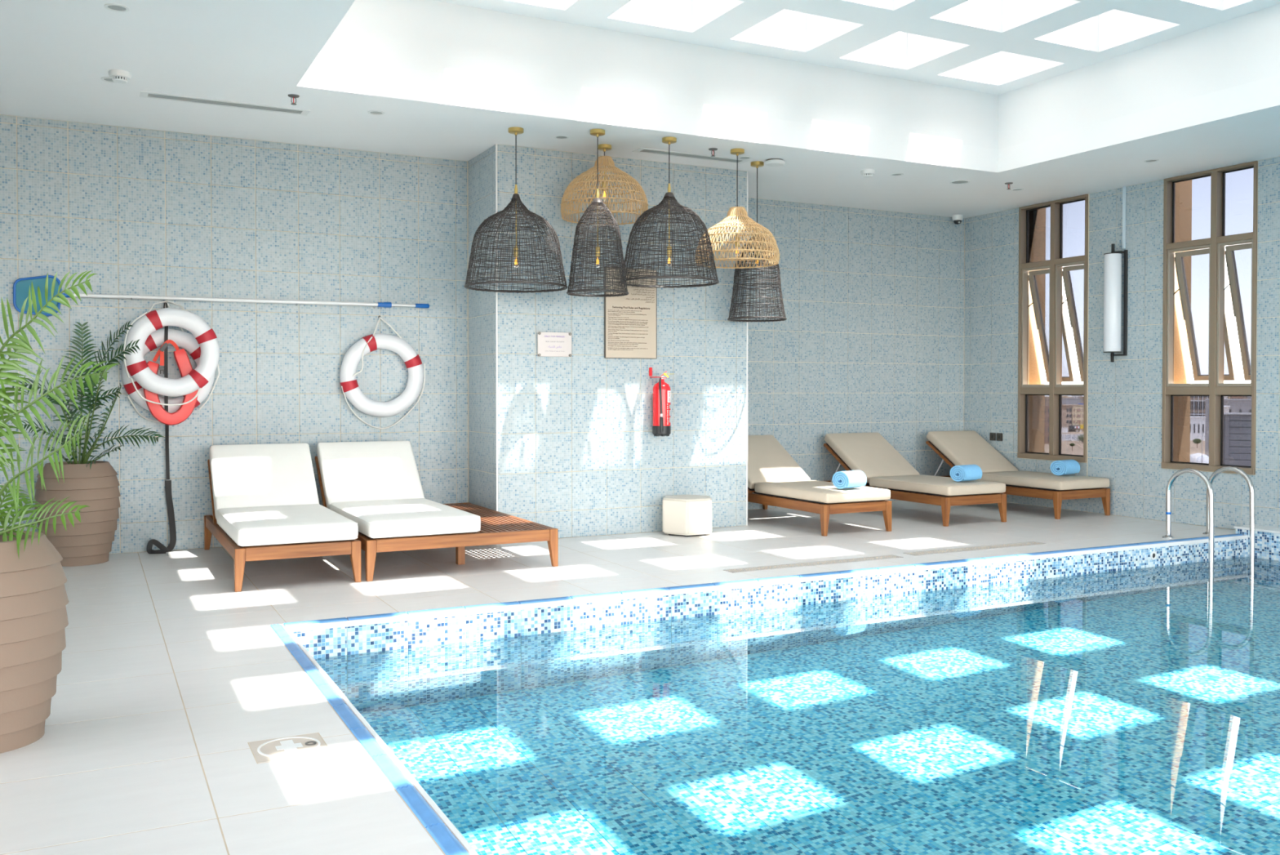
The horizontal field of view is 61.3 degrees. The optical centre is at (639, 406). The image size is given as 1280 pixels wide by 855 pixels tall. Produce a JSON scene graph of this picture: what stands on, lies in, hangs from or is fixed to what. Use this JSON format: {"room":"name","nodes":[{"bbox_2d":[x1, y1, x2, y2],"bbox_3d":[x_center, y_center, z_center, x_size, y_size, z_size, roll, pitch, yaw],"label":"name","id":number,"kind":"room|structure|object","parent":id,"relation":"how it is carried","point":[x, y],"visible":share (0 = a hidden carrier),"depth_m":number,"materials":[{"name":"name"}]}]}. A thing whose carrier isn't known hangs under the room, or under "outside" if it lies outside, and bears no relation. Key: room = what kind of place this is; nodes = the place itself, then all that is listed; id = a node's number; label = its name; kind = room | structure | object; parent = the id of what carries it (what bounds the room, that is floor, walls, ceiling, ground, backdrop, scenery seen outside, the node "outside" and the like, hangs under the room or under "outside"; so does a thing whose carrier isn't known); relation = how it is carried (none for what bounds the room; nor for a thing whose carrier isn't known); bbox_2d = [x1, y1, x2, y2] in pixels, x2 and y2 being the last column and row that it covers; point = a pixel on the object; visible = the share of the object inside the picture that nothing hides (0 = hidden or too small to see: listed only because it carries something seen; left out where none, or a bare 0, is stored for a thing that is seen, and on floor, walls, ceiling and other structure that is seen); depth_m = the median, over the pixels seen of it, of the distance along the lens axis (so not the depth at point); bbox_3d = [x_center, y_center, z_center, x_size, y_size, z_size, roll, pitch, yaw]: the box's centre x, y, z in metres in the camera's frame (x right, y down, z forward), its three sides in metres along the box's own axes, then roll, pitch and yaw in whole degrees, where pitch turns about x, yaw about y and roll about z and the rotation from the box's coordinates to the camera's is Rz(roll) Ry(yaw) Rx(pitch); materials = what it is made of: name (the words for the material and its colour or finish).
{"room":"indoor swimming pool","nodes":[
{"label":"indoor swimming pool","id":0,"kind":"room"},
{"bbox_2d":[0,530,68,753],"bbox_3d":[-2.409,0.851,3.948,0.574,0.745,0.574,0,1,-27],"label":"pot","id":1,"kind":"object","parent":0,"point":[33,597],"depth_m":3.85,"materials":[{"name":"beige ceramic"}]},
{"bbox_2d":[34,460,120,566],"bbox_3d":[-4.193,0.792,8.066,0.574,0.745,0.574,0,1,-27],"label":"pot","id":2,"kind":"object","parent":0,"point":[95,484],"depth_m":7.87,"materials":[{"name":"beige ceramic"}]},
{"bbox_2d":[0,114,468,553],"bbox_3d":[-4.009,-0.620,8.690,5.953,3.550,0.300,0,1,-27],"label":"wall","id":3,"kind":"structure","parent":0,"point":[149,212],"depth_m":8.88,"materials":[{"name":"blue tile"}]},
{"bbox_2d":[146,302,176,554],"bbox_3d":[-3.771,0.167,8.538,0.123,2.004,0.227,0,1,24],"label":"strap","id":4,"kind":"object","parent":3,"relation":"hanging from","point":[163,548],"visible":0.88,"depth_m":8.60,"materials":[{"name":"black"}]},
{"bbox_2d":[123,300,219,405],"bbox_3d":[-3.667,-0.423,8.464,0.688,0.833,0.354,0,1,-27],"label":"life ring","id":5,"kind":"object","parent":4,"relation":"hanging from","point":[135,365],"visible":0.98,"depth_m":8.34,"materials":[{"name":"white plastic"}]},
{"bbox_2d":[143,339,198,425],"bbox_3d":[-3.677,-0.185,8.477,0.395,0.671,0.092,0,1,-27],"label":"tube","id":6,"kind":"object","parent":5,"relation":"hanging from","point":[158,412],"visible":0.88,"depth_m":8.47,"materials":[{"name":"red plastic"}]},
{"bbox_2d":[121,302,219,422],"bbox_3d":[-3.724,-0.351,8.594,0.720,0.967,0.138,0,1,-27],"label":"life ring","id":7,"kind":"object","parent":3,"relation":"hanging from","point":[184,340],"visible":0.58,"depth_m":8.55,"materials":[{"name":"white plastic"}]},
{"bbox_2d":[13,275,429,315],"bbox_3d":[-3.290,-0.850,8.846,3.186,0.313,0.069,0,1,-27],"label":"skimmer","id":8,"kind":"object","parent":3,"relation":"attached to","point":[20,286],"visible":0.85,"depth_m":8.41,"materials":[{"name":"white metal"}]},
{"bbox_3d":[-2.261,-0.776,9.396,0.024,0.025,0.025,0,1,-27],"label":"wall hook","id":9,"kind":"object","parent":3,"relation":"attached to","visible":0},
{"bbox_2d":[339,316,425,429],"bbox_3d":[-2.223,-0.287,9.357,0.736,0.975,0.142,0,1,-27],"label":"life ring","id":10,"kind":"object","parent":9,"relation":"hanging from","point":[367,344],"visible":1,"depth_m":9.31,"materials":[{"name":"white plastic"}]},
{"bbox_2d":[0,500,1235,854],"bbox_3d":[1.482,1.314,4.630,12.227,0.200,13.070,0,1,-27],"label":"floor","id":11,"kind":"structure","parent":0,"point":[166,681],"depth_m":5.18,"materials":[{"name":"tile"}]},
{"bbox_2d":[0,270,119,753],"bbox_3d":[-2.434,0.357,3.886,1.008,1.735,1.032,0,1,-27],"label":"potted palm","id":12,"kind":"object","parent":11,"relation":"on","point":[33,597],"visible":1,"depth_m":3.82,"materials":[{"name":"beige ceramic"}]},
{"bbox_2d":[10,320,164,566],"bbox_3d":[-4.068,0.265,7.980,1.014,1.801,0.827,0,1,-27],"label":"potted palm","id":13,"kind":"object","parent":11,"relation":"on","point":[95,483],"visible":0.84,"depth_m":7.92,"materials":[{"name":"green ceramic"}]},
{"bbox_2d":[204,443,360,591],"bbox_3d":[-2.686,0.739,7.961,0.795,0.854,2.100,0,1,-27],"label":"lounge chair","id":14,"kind":"object","parent":11,"relation":"on","point":[265,504],"visible":1,"depth_m":8.06,"materials":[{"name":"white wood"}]},
{"bbox_2d":[208,443,319,518],"bbox_3d":[-2.943,0.578,8.463,0.760,0.547,0.547,0,1,-27],"label":"cushion","id":15,"kind":"object","parent":14,"relation":"on","point":[241,475],"depth_m":8.41,"materials":[{"name":"white fabric"}]},
{"bbox_2d":[216,503,358,546],"bbox_3d":[-2.514,0.820,7.625,0.760,0.127,1.343,0,1,-27],"label":"seat cushion","id":16,"kind":"object","parent":14,"relation":"on","point":[239,524],"depth_m":7.17,"materials":[{"name":"white fabric"}]},
{"bbox_2d":[248,732,330,763],"bbox_3d":[-1.260,1.224,3.881,0.248,0.008,0.248,0,1,-27],"label":"hatch","id":17,"kind":"object","parent":11,"relation":"on","point":[307,744],"visible":1,"depth_m":3.87,"materials":[{"name":"white plastic"}]},
{"bbox_2d":[315,440,558,581],"bbox_3d":[-1.680,0.731,8.473,1.385,0.854,2.100,0,1,-27],"label":"lounge chair","id":18,"kind":"object","parent":11,"relation":"on","point":[375,485],"visible":0.9,"depth_m":8.14,"materials":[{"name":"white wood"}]},
{"bbox_2d":[316,440,425,508],"bbox_3d":[-2.218,0.572,8.899,0.780,0.547,0.547,0,1,-27],"label":"cushion","id":19,"kind":"object","parent":18,"relation":"on","point":[373,470],"depth_m":8.84,"materials":[{"name":"white fabric"}]},
{"bbox_2d":[329,497,480,537],"bbox_3d":[-1.776,0.814,8.034,0.780,0.127,1.403,0,1,-27],"label":"seat cushion","id":20,"kind":"object","parent":18,"relation":"on","point":[375,517],"depth_m":7.55,"materials":[{"name":"white fabric"}]},
{"bbox_2d":[467,143,747,537],"bbox_3d":[-0.404,-0.593,10.264,2.502,3.450,1.369,0,1,-27],"label":"wall pier","id":21,"kind":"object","parent":11,"relation":"on","point":[569,445],"visible":0.74,"depth_m":9.55,"materials":[{"name":"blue tile"}]},
{"bbox_2d":[537,331,571,356],"bbox_3d":[-0.735,-0.532,9.312,0.316,0.210,0.028,0,1,-27],"label":"sign","id":22,"kind":"object","parent":21,"relation":"attached to","point":[548,344],"visible":1,"depth_m":9.30,"materials":[{"name":"white plastic"}]},
{"bbox_2d":[604,266,657,358],"bbox_3d":[-0.082,-0.827,9.643,0.512,0.802,0.026,0,1,-27],"label":"board","id":23,"kind":"object","parent":21,"relation":"attached to","point":[630,320],"visible":0.83,"depth_m":9.64,"materials":[{"name":"beige"}]},
{"bbox_2d":[648,367,674,435],"bbox_3d":[0.209,-0.041,9.699,0.193,0.617,0.207,0,1,-27],"label":"fire extinguisher","id":24,"kind":"object","parent":21,"relation":"attached to","point":[661,426],"visible":1,"depth_m":9.63,"materials":[{"name":"red metal"}]},
{"bbox_2d":[662,494,711,536],"bbox_3d":[0.423,0.977,9.681,0.491,0.328,0.436,0,1,-27],"label":"pouf","id":25,"kind":"object","parent":11,"relation":"on","point":[684,515],"visible":1,"depth_m":9.50,"materials":[{"name":"beige leather"}]},
{"bbox_2d":[723,555,903,573],"bbox_3d":[1.307,1.164,8.004,1.540,0.006,0.125,0,1,-27],"label":"floor drain","id":26,"kind":"object","parent":11,"relation":"on","point":[874,557],"visible":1,"depth_m":7.98,"materials":[{"name":"white plastic"}]},
{"bbox_2d":[747,435,891,536],"bbox_3d":[1.492,0.723,10.575,0.760,0.810,2.080,0,1,-27],"label":"sun lounger","id":27,"kind":"object","parent":11,"relation":"on","point":[776,479],"visible":0.82,"depth_m":10.13,"materials":[{"name":"beige fabric"}]},
{"bbox_2d":[747,435,810,488],"bbox_3d":[1.244,0.559,11.059,0.725,0.496,0.736,0,1,-27],"label":"cushion","id":28,"kind":"object","parent":27,"relation":"on","point":[768,460],"depth_m":10.96,"materials":[{"name":"beige fabric"}]},
{"bbox_2d":[754,480,890,502],"bbox_3d":[1.696,0.793,10.175,0.725,0.107,1.180,0,1,-27],"label":"seat cushion","id":29,"kind":"object","parent":27,"relation":"on","point":[790,491],"depth_m":9.83,"materials":[{"name":"beige fabric"}]},
{"bbox_2d":[831,470,866,488],"bbox_3d":[1.897,0.662,9.781,0.258,0.156,0.189,-1,1,-38],"label":"rolled towel","id":30,"kind":"object","parent":27,"relation":"on","point":[851,478],"visible":1,"depth_m":9.71,"materials":[{"name":"blue fabric"}]},
{"bbox_2d":[823,432,1006,526],"bbox_3d":[2.762,0.713,11.255,0.780,0.810,2.080,0,1,-27],"label":"sun lounger","id":31,"kind":"object","parent":11,"relation":"on","point":[883,466],"visible":0.91,"depth_m":11.01,"materials":[{"name":"beige fabric"}]},
{"bbox_2d":[824,432,919,482],"bbox_3d":[2.514,0.549,11.740,0.745,0.496,0.736,0,1,-27],"label":"cushion","id":32,"kind":"object","parent":31,"relation":"on","point":[870,453],"depth_m":11.66,"materials":[{"name":"beige fabric"}]},
{"bbox_2d":[869,474,1005,495],"bbox_3d":[2.966,0.783,10.855,0.745,0.107,1.180,0,1,-27],"label":"seat cushion","id":33,"kind":"object","parent":31,"relation":"on","point":[901,484],"depth_m":10.53,"materials":[{"name":"beige fabric"}]},
{"bbox_2d":[950,464,982,481],"bbox_3d":[3.184,0.651,10.549,0.258,0.156,0.189,-1,1,-35],"label":"rolled towel","id":34,"kind":"object","parent":31,"relation":"on","point":[965,472],"visible":1,"depth_m":10.48,"materials":[{"name":"blue fabric"}]},
{"bbox_2d":[902,541,1045,555],"bbox_3d":[2.733,1.153,8.773,1.420,0.006,0.140,0,1,-27],"label":"floor drain","id":35,"kind":"object","parent":11,"relation":"on","point":[1021,544],"visible":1,"depth_m":8.77,"materials":[{"name":"white plastic"}]},
{"bbox_2d":[925,430,1110,519],"bbox_3d":[4.027,0.704,11.827,0.755,0.810,2.080,0,1,-27],"label":"sun lounger","id":36,"kind":"object","parent":11,"relation":"on","point":[962,447],"visible":0.74,"depth_m":11.46,"materials":[{"name":"beige fabric"}]},
{"bbox_2d":[926,430,1018,472],"bbox_3d":[3.780,0.540,12.312,0.720,0.496,0.736,0,1,-27],"label":"backrest","id":37,"kind":"object","parent":36,"relation":"on","point":[962,447],"depth_m":12.25,"materials":[{"name":"beige fabric"}]},
{"bbox_2d":[977,471,1109,489],"bbox_3d":[4.232,0.775,11.427,0.720,0.107,1.180,0,1,-27],"label":"seat cushion","id":38,"kind":"object","parent":36,"relation":"on","point":[1014,480],"depth_m":11.09,"materials":[{"name":"beige fabric"}]},
{"bbox_2d":[1049,459,1079,475],"bbox_3d":[4.448,0.640,11.305,0.258,0.156,0.189,-1,1,-37],"label":"rolled towel","id":39,"kind":"object","parent":36,"relation":"on","point":[1063,467],"visible":1,"depth_m":11.24,"materials":[{"name":"blue fabric"}]},
{"bbox_2d":[1162,466,1255,565],"bbox_3d":[4.927,1.310,9.360,0.640,1.570,0.490,0,1,-27],"label":"pool ladder","id":40,"kind":"object","parent":11,"relation":"attached to","point":[1210,493],"visible":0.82,"depth_m":9.28,"materials":[{"name":"silver metal"}]},
{"bbox_2d":[0,0,1279,217],"bbox_3d":[1.431,-2.246,4.580,12.337,0.220,13.320,0,1,-27],"label":"ceiling","id":41,"kind":"structure","parent":0,"point":[55,55],"depth_m":8.29,"materials":[{"name":"paint"}]},
{"bbox_2d":[100,76,115,82],"bbox_3d":[-3.519,-2.171,7.194,0.124,0.005,0.124,0,1,-27],"label":"recessed light","id":42,"kind":"object","parent":41,"relation":"in","point":[108,79],"visible":0.63,"depth_m":7.19,"materials":[{"name":"white plastic"}]},
{"bbox_2d":[103,3,129,12],"bbox_3d":[-2.826,-2.151,5.839,0.124,0.005,0.124,0,1,-27],"label":"recessed light","id":43,"kind":"object","parent":41,"relation":"in","point":[112,6],"visible":1,"depth_m":5.84,"materials":[{"name":"white plastic"}]},
{"bbox_2d":[108,69,131,83],"bbox_3d":[-3.383,-2.141,7.034,0.136,0.061,0.136,0,1,-27],"label":"smoke detector","id":44,"kind":"object","parent":41,"relation":"attached to","point":[118,76],"visible":1,"depth_m":6.99,"materials":[{"name":"white plastic"}]},
{"bbox_2d":[139,90,310,115],"bbox_3d":[-2.977,-2.180,7.795,1.140,0.004,0.160,0,1,-27],"label":"ceiling vent","id":45,"kind":"object","parent":41,"relation":"in","point":[143,94],"visible":1,"depth_m":7.78,"materials":[{"name":"white plastic"}]},
{"bbox_2d":[287,93,299,105],"bbox_3d":[-2.430,-2.149,7.585,0.080,0.061,0.080,0,1,-27],"label":"sprinkler","id":46,"kind":"object","parent":41,"relation":"attached to","point":[292,95],"visible":1,"depth_m":7.58,"materials":[{"name":"grey metal"}]},
{"bbox_2d":[367,110,384,115],"bbox_3d":[-1.963,-2.183,8.044,0.124,0.005,0.124,0,1,-27],"label":"recessed light","id":47,"kind":"object","parent":41,"relation":"in","point":[371,112],"visible":1,"depth_m":8.04,"materials":[{"name":"white plastic"}]},
{"bbox_2d":[463,126,567,293],"bbox_3d":[-0.980,-1.563,8.553,0.814,1.259,0.814,0,1,-21],"label":"pendant lamp","id":48,"kind":"object","parent":41,"relation":"hanging from","point":[525,211],"visible":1,"depth_m":8.41,"materials":[{"name":"black wicker"}]},
{"bbox_2d":[513,246,518,257],"bbox_3d":[-0.980,-1.222,8.558,0.040,0.084,0.040,0,1,-27],"label":"socket","id":49,"kind":"object","parent":48,"relation":"attached to","point":[517,255],"depth_m":8.54,"materials":[{"name":"gold metal"}]},
{"bbox_2d":[554,135,568,138],"bbox_3d":[-0.639,-2.195,8.824,0.124,0.005,0.124,0,1,-27],"label":"recessed light","id":50,"kind":"object","parent":41,"relation":"in","point":[555,136],"visible":1,"depth_m":8.82,"materials":[{"name":"white plastic"}]},
{"bbox_2d":[566,128,628,297],"bbox_3d":[-0.338,-1.542,8.611,0.496,1.304,0.496,0,1,24],"label":"pendant lamp","id":51,"kind":"object","parent":41,"relation":"hanging from","point":[597,202],"visible":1,"depth_m":8.53,"materials":[{"name":"black wicker"}]},
{"bbox_2d":[595,246,599,256],"bbox_3d":[-0.338,-1.232,8.616,0.040,0.084,0.040,0,1,-27],"label":"socket","id":52,"kind":"object","parent":51,"relation":"attached to","point":[596,246],"depth_m":8.60,"materials":[{"name":"gold metal"}]},
{"bbox_2d":[560,143,648,225],"bbox_3d":[-0.300,-1.893,9.136,0.740,0.618,0.740,0,1,-14],"label":"lamp","id":53,"kind":"object","parent":41,"relation":"hanging from","point":[591,172],"visible":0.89,"depth_m":8.99,"materials":[{"name":"beige wicker"}]},
{"bbox_2d":[602,181,606,191],"bbox_3d":[-0.300,-1.864,9.136,0.040,0.084,0.040,0,1,-27],"label":"socket","id":54,"kind":"object","parent":53,"relation":"attached to","point":[602,181],"depth_m":9.12,"materials":[{"name":"gold metal"}]},
{"bbox_2d":[621,136,719,288],"bbox_3d":[0.241,-1.604,8.879,0.818,1.188,0.818,0,1,-21],"label":"pendant lamp","id":55,"kind":"object","parent":41,"relation":"hanging from","point":[668,197],"visible":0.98,"depth_m":8.73,"materials":[{"name":"black wicker"}]},
{"bbox_2d":[666,245,671,256],"bbox_3d":[0.240,-1.275,8.884,0.040,0.084,0.040,0,1,-27],"label":"socket","id":56,"kind":"object","parent":55,"relation":"attached to","point":[668,251],"depth_m":8.87,"materials":[{"name":"gold metal"}]},
{"bbox_2d":[632,147,750,164],"bbox_3d":[0.460,-2.205,9.530,1.100,0.004,0.160,0,1,-27],"label":"ceiling vent","id":57,"kind":"object","parent":41,"relation":"in","point":[645,150],"visible":0.96,"depth_m":9.51,"materials":[{"name":"white plastic"}]},
{"bbox_2d":[708,147,717,156],"bbox_3d":[0.626,-2.173,9.261,0.080,0.061,0.080,0,1,-27],"label":"sprinkler","id":58,"kind":"object","parent":41,"relation":"attached to","point":[713,149],"visible":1,"depth_m":9.25,"materials":[{"name":"grey metal"}]},
{"bbox_2d":[694,147,779,268],"bbox_3d":[0.837,-1.714,9.299,0.726,0.981,0.726,0,1,-27],"label":"lamp","id":59,"kind":"object","parent":41,"relation":"hanging from","point":[740,212],"visible":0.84,"depth_m":9.17,"materials":[{"name":"beige wicker"}]},
{"bbox_2d":[734,236,739,246],"bbox_3d":[0.837,-1.416,9.303,0.040,0.084,0.040,0,1,-27],"label":"socket","id":60,"kind":"object","parent":59,"relation":"attached to","point":[735,238],"depth_m":9.29,"materials":[{"name":"gold metal"}]},
{"bbox_2d":[737,155,751,159],"bbox_3d":[0.929,-2.206,9.600,0.124,0.005,0.124,0,1,-27],"label":"recessed light","id":61,"kind":"object","parent":41,"relation":"in","point":[740,157],"visible":0.95,"depth_m":9.60,"materials":[{"name":"white plastic"}]},
{"bbox_2d":[727,160,786,321],"bbox_3d":[1.064,-1.496,9.819,0.536,1.430,0.535,0,1,24],"label":"pendant lamp","id":62,"kind":"object","parent":41,"relation":"hanging from","point":[757,164],"visible":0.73,"depth_m":9.73,"materials":[{"name":"black wicker"}]},
{"bbox_2d":[764,158,784,166],"bbox_3d":[1.210,-2.188,9.710,0.180,0.045,0.180,0,1,-27],"label":"ceiling lamp","id":63,"kind":"object","parent":41,"relation":"attached to","point":[771,162],"visible":1,"depth_m":9.66,"materials":[{"name":"white plastic"}]},
{"bbox_2d":[860,168,875,177],"bbox_3d":[2.141,-2.186,10.162,0.136,0.061,0.136,0,1,-27],"label":"smoke detector","id":64,"kind":"object","parent":41,"relation":"attached to","point":[865,172],"visible":1,"depth_m":10.12,"materials":[{"name":"white plastic"}]},
{"bbox_2d":[890,173,903,176],"bbox_3d":[2.459,-2.217,10.347,0.124,0.005,0.124,0,1,-27],"label":"recessed light","id":65,"kind":"object","parent":41,"relation":"in","point":[892,174],"visible":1,"depth_m":10.34,"materials":[{"name":"white plastic"}]},
{"bbox_2d":[951,214,963,224],"bbox_3d":[3.751,-2.201,12.767,0.124,0.107,0.124,0,1,-27],"label":"security camera","id":66,"kind":"object","parent":41,"relation":"attached to","point":[957,219],"visible":1,"depth_m":12.72,"materials":[{"name":"white plastic"}]},
{"bbox_2d":[949,179,970,184],"bbox_3d":[3.173,-2.222,10.719,0.196,0.006,0.196,0,1,-27],"label":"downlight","id":67,"kind":"object","parent":41,"relation":"attached to","point":[959,181],"visible":1,"depth_m":10.70,"materials":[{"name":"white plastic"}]},
{"bbox_2d":[951,180,968,183],"bbox_3d":[3.173,-2.221,10.719,0.159,0.001,0.159,0,1,-27],"label":"grille","id":68,"kind":"object","parent":67,"relation":"attached to","point":[953,181],"depth_m":10.71,"materials":[{"name":"grey metal"}]},
{"bbox_2d":[1004,182,1013,189],"bbox_3d":[3.679,-2.195,10.784,0.080,0.061,0.080,0,1,-27],"label":"sprinkler","id":69,"kind":"object","parent":41,"relation":"attached to","point":[1008,184],"visible":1,"depth_m":10.78,"materials":[{"name":"grey metal"}]},
{"bbox_2d":[1011,187,1023,191],"bbox_3d":[3.883,-2.228,11.118,0.124,0.005,0.124,0,1,-27],"label":"recessed light","id":70,"kind":"object","parent":41,"relation":"in","point":[1018,188],"visible":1,"depth_m":11.12,"materials":[{"name":"white plastic"}]},
{"bbox_2d":[1143,159,1159,162],"bbox_3d":[4.600,-2.208,9.728,0.124,0.005,0.124,0,1,-27],"label":"recessed light","id":71,"kind":"object","parent":41,"relation":"in","point":[1148,160],"visible":1,"depth_m":9.72,"materials":[{"name":"white plastic"}]},
{"bbox_2d":[316,0,998,149],"bbox_3d":[0.498,-2.949,8.860,6.730,1.063,0.150,0,1,-27],"label":"wall","id":72,"kind":"structure","parent":0,"point":[424,35],"depth_m":8.55,"materials":[{"name":"white paint"}]},
{"bbox_2d":[292,538,1247,658],"bbox_3d":[1.740,1.932,7.829,8.572,1.472,0.200,0,1,-27],"label":"wall","id":73,"kind":"structure","parent":0,"point":[357,639],"depth_m":7.08,"materials":[{"name":"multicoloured tile"}]},
{"bbox_2d":[284,534,1248,631],"bbox_3d":[1.723,1.183,7.710,8.185,0.029,0.024,0,1,-27],"label":"trim","id":74,"kind":"structure","parent":73,"relation":"on","point":[696,589],"depth_m":7.05,"materials":[{"name":"tile"}]},
{"bbox_2d":[1150,551,1156,559],"bbox_3d":[4.273,1.243,8.991,0.072,0.072,0.010,0,1,-27],"label":"inlet","id":75,"kind":"object","parent":73,"relation":"attached to","point":[1153,555],"visible":1,"depth_m":8.99,"materials":[{"name":"white plastic"}]},
{"bbox_2d":[315,555,1279,854],"bbox_3d":[3.340,1.400,4.562,8.165,0.001,7.060,0,1,-27],"label":"pool water","id":76,"kind":"object","parent":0,"point":[1136,711],"visible":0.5,"depth_m":4.82,"materials":[{"name":"blue liquid"}]},
{"bbox_2d":[747,197,964,509],"bbox_3d":[2.237,-0.673,12.321,4.174,3.550,0.300,0,1,-27],"label":"wall","id":77,"kind":"structure","parent":0,"point":[871,338],"depth_m":12.26,"materials":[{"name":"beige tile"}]},
{"bbox_2d":[434,0,1279,94],"bbox_3d":[2.405,-3.156,5.114,6.430,0.560,8.250,0,1,-27],"label":"skylight","id":78,"kind":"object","parent":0,"point":[991,46],"depth_m":8.48,"materials":[{"name":"white glass"}]},
{"bbox_2d":[964,155,1279,529],"bbox_3d":[6.810,-0.602,7.457,0.160,3.550,13.120,0,1,-27],"label":"wall","id":79,"kind":"structure","parent":0,"point":[1125,393],"depth_m":10.95,"materials":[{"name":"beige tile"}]},
{"bbox_2d":[989,432,995,440],"bbox_3d":[4.106,0.353,12.586,0.014,0.090,0.090,0,1,-27],"label":"wall socket","id":80,"kind":"object","parent":79,"relation":"attached to","point":[992,435],"visible":1,"depth_m":12.57,"materials":[{"name":"grey plastic"}]},
{"bbox_2d":[996,432,1002,440],"bbox_3d":[4.154,0.355,12.493,0.014,0.090,0.090,0,1,-27],"label":"wall socket","id":81,"kind":"object","parent":79,"relation":"attached to","point":[999,435],"visible":1,"depth_m":12.49,"materials":[{"name":"grey plastic"}]},
{"bbox_2d":[1028,286,1044,384],"bbox_3d":[4.462,-2.601,12.525,0.278,10.600,0.365,0,1,-27],"label":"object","id":82,"kind":"structure","parent":79,"relation":"attached to","point":[1037,369],"depth_m":12.38,"materials":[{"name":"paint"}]},
{"bbox_2d":[1017,194,1088,462],"bbox_3d":[4.686,-0.827,11.907,0.453,2.826,0.940,0,1,-27],"label":"window","id":83,"kind":"structure","parent":79,"relation":"in","point":[1053,235],"depth_m":11.82,"materials":[{"name":"brown metal"}]},
{"bbox_2d":[1102,243,1128,361],"bbox_3d":[4.812,-1.048,10.985,0.190,1.200,0.181,0,1,-27],"label":"wall sconce","id":84,"kind":"object","parent":79,"relation":"attached to","point":[1113,260],"visible":1,"depth_m":10.93,"materials":[{"name":"white glass"}]},
{"bbox_2d":[1103,253,1121,351],"bbox_3d":[4.802,-1.048,10.985,0.164,0.990,0.164,0,1,-27],"label":"diffuser","id":85,"kind":"object","parent":84,"relation":"attached to","point":[1113,261],"depth_m":10.92,"materials":[{"name":"white glass"}]},
{"bbox_2d":[1122,186,1126,248],"bbox_3d":[4.911,-1.913,10.965,0.022,0.630,0.032,0,1,-27],"label":"cable conduit","id":86,"kind":"object","parent":79,"relation":"attached to","point":[1124,188],"visible":1,"depth_m":10.96,"materials":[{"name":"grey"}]},
{"bbox_2d":[1173,254,1191,383],"bbox_3d":[5.301,-2.577,10.877,0.278,10.600,0.365,0,1,-27],"label":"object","id":87,"kind":"structure","parent":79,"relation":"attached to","point":[1182,359],"depth_m":10.73,"materials":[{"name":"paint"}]},
{"bbox_2d":[1161,160,1257,474],"bbox_3d":[5.526,-0.803,10.259,0.453,2.826,0.945,0,1,-27],"label":"window","id":88,"kind":"structure","parent":79,"relation":"in","point":[1211,426],"depth_m":10.18,"materials":[{"name":"brown metal"}]},
{"bbox_2d":[998,3,1279,149],"bbox_3d":[5.337,-2.917,6.611,0.150,1.063,8.250,0,1,-27],"label":"wall","id":89,"kind":"structure","parent":0,"point":[1244,49],"depth_m":8.80,"materials":[{"name":"white paint"}]},
{"bbox_2d":[1233,524,1279,560],"bbox_3d":[7.096,1.903,6.472,0.279,1.568,7.340,0,1,-27],"label":"wall","id":90,"kind":"structure","parent":0,"point":[1267,539],"depth_m":9.43,"materials":[{"name":"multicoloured tile"}]},
{"bbox_2d":[270,533,1243,854],"bbox_3d":[3.470,1.232,4.491,8.510,0.055,7.480,0,1,-27],"label":"trim","id":91,"kind":"structure","parent":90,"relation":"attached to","point":[435,826],"depth_m":4.83,"materials":[{"name":"blue tile"}]},
{"bbox_3d":[-0.376,2.007,2.705,0.150,1.470,7.410,0,1,-27],"label":"wall","id":92,"kind":"structure","parent":0,"visible":0},
{"bbox_2d":[284,626,478,854],"bbox_3d":[-0.310,1.255,2.705,0.024,0.029,7.090,0,1,-27],"label":"trim","id":93,"kind":"structure","parent":92,"relation":"on","point":[468,847],"depth_m":3.76,"materials":[{"name":"tile"}]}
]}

